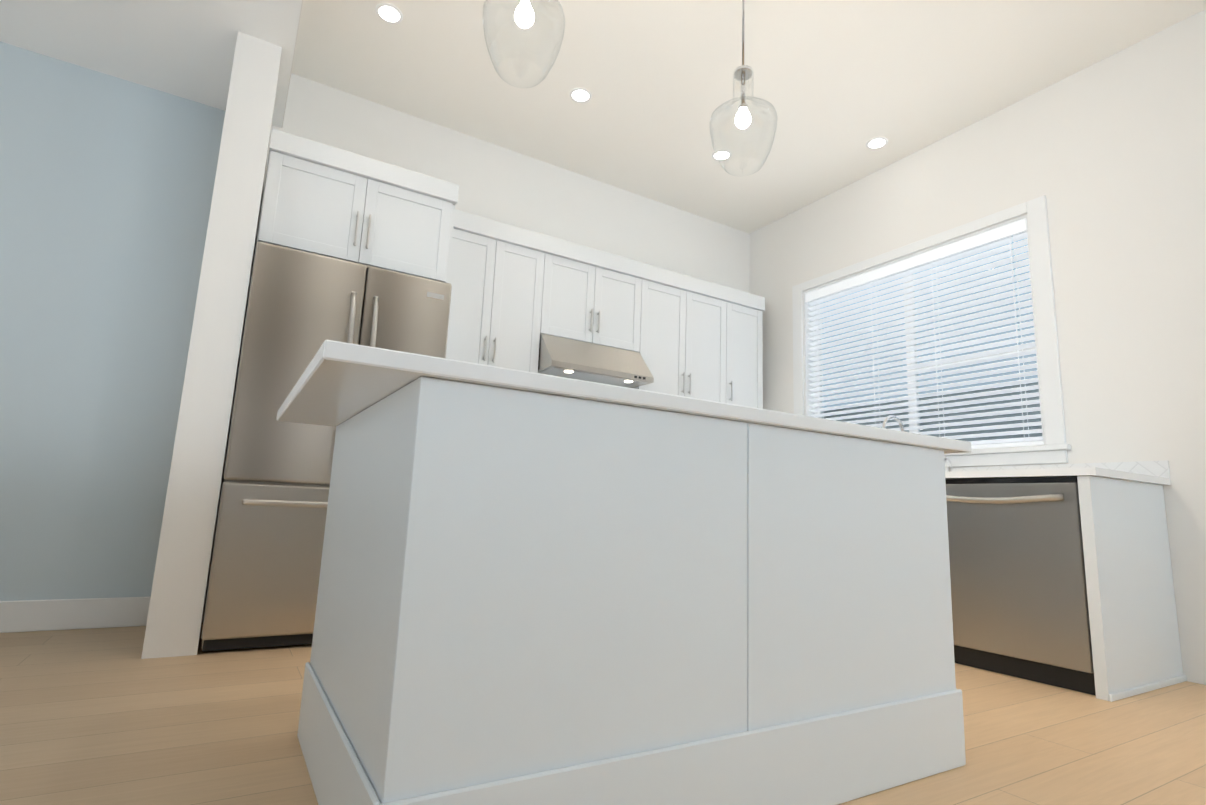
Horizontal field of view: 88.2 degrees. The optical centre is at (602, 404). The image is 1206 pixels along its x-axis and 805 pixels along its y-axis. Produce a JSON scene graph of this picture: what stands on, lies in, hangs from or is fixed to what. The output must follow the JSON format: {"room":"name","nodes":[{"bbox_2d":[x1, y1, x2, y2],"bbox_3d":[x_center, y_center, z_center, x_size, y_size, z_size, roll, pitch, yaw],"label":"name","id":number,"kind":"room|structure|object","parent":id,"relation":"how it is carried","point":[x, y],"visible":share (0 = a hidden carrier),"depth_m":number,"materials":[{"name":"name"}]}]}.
{"room":"kitchen","nodes":[
{"label":"kitchen","id":0,"kind":"room"},
{"bbox_2d":[0,0,301,127],"bbox_3d":[-1.929,-2.653,-0.784,4.800,0.490,7.860,8,-11,-30],"label":"ceiling","id":1,"kind":"structure","parent":0,"point":[185,49],"depth_m":3.01,"materials":[{"name":"white paint"}]},
{"bbox_2d":[141,31,281,658],"bbox_3d":[-1.906,-0.320,3.089,0.188,2.830,0.760,8,-11,-30],"label":"wall","id":2,"kind":"structure","parent":0,"point":[178,594],"depth_m":2.74,"materials":[{"name":"white paint"}]},
{"bbox_2d":[282,0,302,126],"bbox_3d":[0.122,-2.307,0.420,0.004,0.370,7.860,8,-11,-30],"label":"ceiling soffit","id":3,"kind":"structure","parent":0,"point":[292,60],"depth_m":3.13,"materials":[{"name":"white paint"}]},
{"bbox_2d":[0,42,748,622],"bbox_3d":[-2.364,-0.482,3.351,8.750,3.200,0.120,8,-11,-30],"label":"wall","id":4,"kind":"structure","parent":0,"point":[106,186],"depth_m":3.20,"materials":[{"name":"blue paint"}]},
{"bbox_2d":[0,597,150,632],"bbox_3d":[-4.182,0.768,1.982,4.558,0.140,0.015,8,-11,-30],"label":"baseboard","id":5,"kind":"structure","parent":4,"relation":"attached to","point":[44,615],"depth_m":2.96,"materials":[{"name":"white paint"}]},
{"bbox_2d":[254,128,458,282],"bbox_3d":[-1.407,-0.987,3.544,0.953,0.580,0.661,8,-11,-30],"label":"upper cabinet","id":6,"kind":"object","parent":4,"relation":"attached to","point":[325,200],"visible":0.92,"depth_m":3.26,"materials":[{"name":"white paint"}]},
{"bbox_2d":[446,209,557,372],"bbox_3d":[-0.764,-0.654,4.087,0.762,1.006,0.328,8,-11,-30],"label":"upper cabinet","id":7,"kind":"object","parent":4,"relation":"attached to","point":[516,292],"depth_m":3.96,"materials":[{"name":"white paint"}]},
{"bbox_2d":[538,333,653,387],"bbox_3d":[-0.114,-0.286,4.320,0.783,0.256,0.515,8,-11,-30],"label":"range hood","id":8,"kind":"object","parent":4,"relation":"attached to","point":[573,359],"visible":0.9,"depth_m":4.14,"materials":[{"name":"silver metal"}]},
{"bbox_2d":[550,239,645,352],"bbox_3d":[-0.144,-0.733,4.477,0.789,0.672,0.328,8,-11,-30],"label":"upper cabinet","id":9,"kind":"object","parent":4,"relation":"attached to","point":[600,296],"depth_m":4.35,"materials":[{"name":"white paint"}]},
{"bbox_2d":[634,264,733,403],"bbox_3d":[0.540,-0.473,4.858,0.944,1.006,0.328,8,-11,-30],"label":"upper cabinet","id":10,"kind":"object","parent":4,"relation":"attached to","point":[688,322],"depth_m":4.74,"materials":[{"name":"white paint"}]},
{"bbox_2d":[734,289,764,408],"bbox_3d":[1.037,-0.403,5.152,0.458,1.006,0.328,8,-11,-30],"label":"upper cabinet","id":11,"kind":"object","parent":4,"relation":"attached to","point":[749,308],"depth_m":5.05,"materials":[{"name":"white paint"}]},
{"bbox_2d":[0,623,1205,804],"bbox_3d":[-0.404,0.671,-0.237,8.750,0.100,8.010,8,-11,-30],"label":"floor","id":12,"kind":"structure","parent":0,"point":[101,716],"depth_m":1.85,"materials":[{"name":"brown wood"}]},
{"bbox_2d":[201,241,451,650],"bbox_3d":[-1.411,0.236,3.235,0.923,1.822,0.830,8,-11,-30],"label":"refrigerator","id":13,"kind":"object","parent":12,"relation":"on","point":[303,306],"visible":0.52,"depth_m":2.82,"materials":[{"name":"silver metal"}]},
{"bbox_2d":[297,372,965,804],"bbox_3d":[0.095,0.537,1.815,1.606,0.882,0.972,8,-11,-30],"label":"kitchen island","id":14,"kind":"object","parent":12,"relation":"on","point":[543,590],"depth_m":1.29,"materials":[{"name":"white paint"}]},
{"bbox_2d":[277,340,971,451],"bbox_3d":[0.088,0.082,1.882,1.852,0.032,1.010,8,-11,-30],"label":"island countertop","id":15,"kind":"structure","parent":14,"relation":"on","point":[340,376],"depth_m":1.25,"materials":[{"name":"white stone"}]},
{"bbox_2d":[945,477,1095,695],"bbox_3d":[2.083,0.817,3.002,0.769,0.879,0.664,8,-11,-30],"label":"dishwasher","id":16,"kind":"object","parent":12,"relation":"on","point":[1019,598],"visible":0.65,"depth_m":2.76,"materials":[{"name":"silver metal"}]},
{"bbox_2d":[1077,476,1186,701],"bbox_3d":[1.772,0.904,3.606,0.786,0.882,2.155,8,-11,-30],"label":"base cabinet","id":17,"kind":"object","parent":12,"relation":"on","point":[1135,639],"visible":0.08,"depth_m":2.65,"materials":[{"name":"white paint"}]},
{"bbox_2d":[945,467,1170,484],"bbox_3d":[1.636,0.489,3.936,0.784,0.032,2.791,8,-11,-30],"label":"countertop","id":18,"kind":"structure","parent":17,"relation":"on","point":[1073,472],"depth_m":2.75,"materials":[{"name":"white stone"}]},
{"bbox_2d":[882,415,904,431],"bbox_3d":[1.856,0.271,3.927,0.240,0.411,0.086,8,-11,-30],"label":"faucet","id":19,"kind":"object","parent":18,"relation":"on","point":[894,417],"visible":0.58,"depth_m":3.96,"materials":[{"name":"silver metal"}]},
{"bbox_2d":[944,457,951,471],"bbox_3d":[2.057,0.381,3.710,0.082,0.138,0.048,8,-11,-30],"label":"sprayer","id":20,"kind":"object","parent":18,"relation":"on","point":[948,463],"visible":0.52,"depth_m":3.71,"materials":[{"name":"silver metal"}]},
{"bbox_2d":[291,0,1205,233],"bbox_3d":[1.787,-2.307,1.508,3.950,0.120,7.980,8,-11,-30],"label":"ceiling","id":21,"kind":"structure","parent":0,"point":[838,85],"depth_m":3.65,"materials":[{"name":"white paint"}]},
{"bbox_2d":[375,3,402,23],"bbox_3d":[-1.129,-2.063,3.286,0.140,0.004,0.140,8,-11,-30],"label":"recessed light","id":22,"kind":"object","parent":21,"relation":"in","point":[389,13],"visible":1,"depth_m":3.28,"materials":[{"name":"white paint"}]},
{"bbox_2d":[483,0,564,87],"bbox_3d":[-0.216,-1.604,1.931,0.245,1.284,0.245,8,-11,-30],"label":"pendant light","id":23,"kind":"object","parent":21,"relation":"hanging from","point":[524,15],"visible":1,"depth_m":1.85,"materials":[{"name":"clear glass"}]},
{"bbox_2d":[569,88,591,102],"bbox_3d":[-0.140,-1.924,3.877,0.140,0.004,0.140,8,-11,-30],"label":"recessed light","id":24,"kind":"object","parent":21,"relation":"in","point":[580,95],"visible":1,"depth_m":3.87,"materials":[{"name":"white paint"}]},
{"bbox_2d":[712,150,730,160],"bbox_3d":[0.852,-1.786,4.463,0.140,0.004,0.140,8,-11,-30],"label":"recessed light","id":25,"kind":"object","parent":21,"relation":"in","point":[725,153],"visible":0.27,"depth_m":4.45,"materials":[{"name":"white paint"}]},
{"bbox_2d":[709,0,776,175],"bbox_3d":[0.536,-1.499,2.375,0.245,1.284,0.245,8,-11,-30],"label":"pendant light","id":26,"kind":"object","parent":21,"relation":"hanging from","point":[742,74],"visible":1,"depth_m":2.30,"materials":[{"name":"clear glass"}]},
{"bbox_2d":[866,137,887,148],"bbox_3d":[1.869,-1.781,4.245,0.140,0.004,0.140,8,-11,-30],"label":"recessed light","id":27,"kind":"object","parent":21,"relation":"in","point":[877,142],"visible":1,"depth_m":4.24,"materials":[{"name":"white paint"}]},
{"bbox_2d":[749,9,1205,684],"bbox_3d":[3.349,-0.444,2.197,0.160,3.200,7.980,8,-11,-30],"label":"wall","id":28,"kind":"structure","parent":0,"point":[1107,157],"depth_m":3.29,"materials":[{"name":"white paint"}]},
{"bbox_2d":[792,195,1070,466],"bbox_3d":[2.074,-0.324,4.262,0.185,1.533,1.906,8,-11,-30],"label":"window","id":29,"kind":"structure","parent":28,"relation":"in","point":[1054,448],"depth_m":3.71,"materials":[{"name":"white paint"}]},
{"bbox_2d":[805,218,1042,448],"bbox_3d":[2.066,-0.335,4.259,0.074,1.337,1.636,8,-11,-30],"label":"window blinds","id":30,"kind":"object","parent":29,"relation":"attached to","point":[1002,232],"visible":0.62,"depth_m":4.08,"materials":[{"name":"white plastic"}]},
{"bbox_2d":[945,460,1169,477],"bbox_3d":[1.982,0.269,4.173,0.010,0.506,2.782,8,-11,-30],"label":"backsplash","id":31,"kind":"structure","parent":28,"relation":"attached to","point":[1157,468],"depth_m":3.13,"materials":[{"name":"tile"}]},
{"label":"outside","id":32,"kind":"structure","parent":0,"visible":0},
{"bbox_2d":[820,238,1037,407],"bbox_3d":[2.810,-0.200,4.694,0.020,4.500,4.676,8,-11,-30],"label":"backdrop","id":33,"kind":"structure","parent":32,"point":[976,371],"depth_m":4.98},
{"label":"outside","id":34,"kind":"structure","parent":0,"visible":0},
{"bbox_2d":[822,382,1041,440],"bbox_3d":[2.700,0.702,4.499,0.050,1.650,3.676,8,-11,-30],"label":"fence","id":35,"kind":"object","parent":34,"point":[972,419],"depth_m":4.58,"materials":[{"name":"grey"}]}
]}

